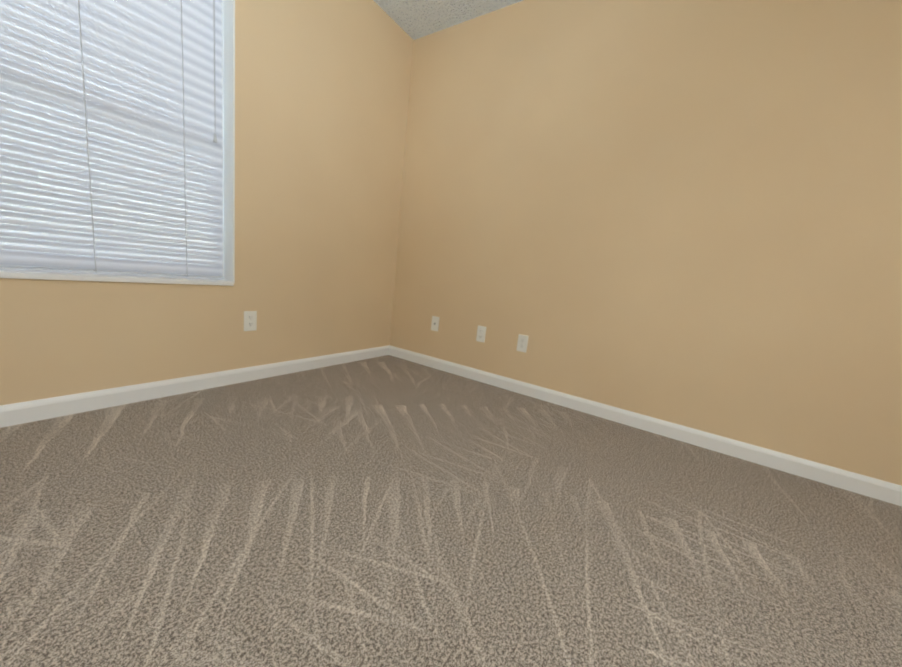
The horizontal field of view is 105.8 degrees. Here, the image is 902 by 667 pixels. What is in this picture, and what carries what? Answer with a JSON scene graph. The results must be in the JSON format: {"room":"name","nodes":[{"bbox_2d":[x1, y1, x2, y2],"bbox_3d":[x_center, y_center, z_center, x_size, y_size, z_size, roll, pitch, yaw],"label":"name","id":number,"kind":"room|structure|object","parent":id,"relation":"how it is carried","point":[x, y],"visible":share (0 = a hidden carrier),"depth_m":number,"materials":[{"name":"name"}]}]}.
{"room":"empty bedroom","nodes":[
{"label":"empty bedroom","id":0,"kind":"room"},
{"bbox_2d":[0,0,413,404],"bbox_3d":[-1.390,-0.896,1.454,0.160,2.440,3.610,12,11,32],"label":"wall","id":1,"kind":"structure","parent":0,"point":[322,90],"depth_m":1.96,"materials":[{"name":"beige paint"}]},
{"bbox_2d":[0,270,233,285],"bbox_3d":[-1.460,-0.243,1.504,0.117,0.022,0.880,12,11,32],"label":"window sill","id":2,"kind":"structure","parent":1,"relation":"attached to","point":[58,276],"depth_m":1.43,"materials":[{"name":"white"}]},
{"bbox_2d":[0,0,234,282],"bbox_3d":[-1.409,-0.975,1.398,0.160,1.476,0.896,12,11,32],"label":"window unit","id":3,"kind":"structure","parent":1,"relation":"in","point":[222,193],"depth_m":1.74,"materials":[{"name":"white plastic"}]},
{"bbox_2d":[0,0,223,279],"bbox_3d":[-1.404,-0.972,1.395,0.049,1.461,0.864,12,11,32],"label":"window blind","id":4,"kind":"object","parent":3,"relation":"attached to","point":[131,46],"visible":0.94,"depth_m":1.43,"materials":[{"name":"white plastic"}]},
{"bbox_2d":[0,346,387,427],"bbox_3d":[-1.442,0.275,1.609,0.013,0.082,3.240,12,11,32],"label":"baseboard","id":5,"kind":"structure","parent":1,"relation":"attached to","point":[65,405],"depth_m":1.64,"materials":[{"name":"white"}]},
{"bbox_2d":[244,311,256,330],"bbox_3d":[-1.147,-0.071,1.951,0.007,0.115,0.070,12,11,32],"label":"electrical outlet","id":6,"kind":"object","parent":1,"relation":"attached to","point":[250,320],"visible":1,"depth_m":1.95,"materials":[{"name":"white plastic"}]},
{"bbox_2d":[373,0,522,39],"bbox_3d":[0.339,-1.790,0.209,4.020,0.100,3.610,12,11,32],"label":"ceiling","id":7,"kind":"structure","parent":0,"point":[415,19],"depth_m":2.27,"materials":[{"name":"white paint"}]},
{"bbox_2d":[0,355,901,666],"bbox_3d":[0.067,0.699,0.633,4.020,0.100,3.610,12,11,32],"label":"floor","id":8,"kind":"structure","parent":0,"point":[386,511],"depth_m":0.96,"materials":[{"name":"carpet"}]},
{"bbox_2d":[390,0,901,485],"bbox_3d":[1.160,-0.684,1.850,3.700,2.440,0.160,12,11,32],"label":"wall","id":9,"kind":"structure","parent":0,"point":[687,213],"depth_m":1.76,"materials":[{"name":"beige paint"}]},
{"bbox_2d":[431,316,439,331],"bbox_3d":[-0.127,-0.076,2.664,0.070,0.115,0.016,12,11,32],"label":"electrical outlet","id":10,"kind":"object","parent":9,"relation":"attached to","point":[435,323],"visible":1,"depth_m":2.67,"materials":[{"name":"white plastic"}]},
{"bbox_2d":[476,325,485,342],"bbox_3d":[0.216,0.004,2.447,0.070,0.115,0.007,12,11,32],"label":"electrical outlet","id":11,"kind":"object","parent":9,"relation":"attached to","point":[481,333],"visible":1,"depth_m":2.44,"materials":[{"name":"white plastic"}]},
{"bbox_2d":[516,334,527,352],"bbox_3d":[0.477,0.066,2.279,0.070,0.115,0.007,12,11,32],"label":"electrical outlet","id":12,"kind":"object","parent":9,"relation":"attached to","point":[522,342],"visible":1,"depth_m":2.28,"materials":[{"name":"white plastic"}]},
{"bbox_2d":[388,345,901,505],"bbox_3d":[0.985,0.478,1.975,3.700,0.082,0.013,12,11,32],"label":"baseboard","id":13,"kind":"structure","parent":9,"relation":"attached to","point":[871,487],"depth_m":1.79,"materials":[{"name":"white"}]}
]}

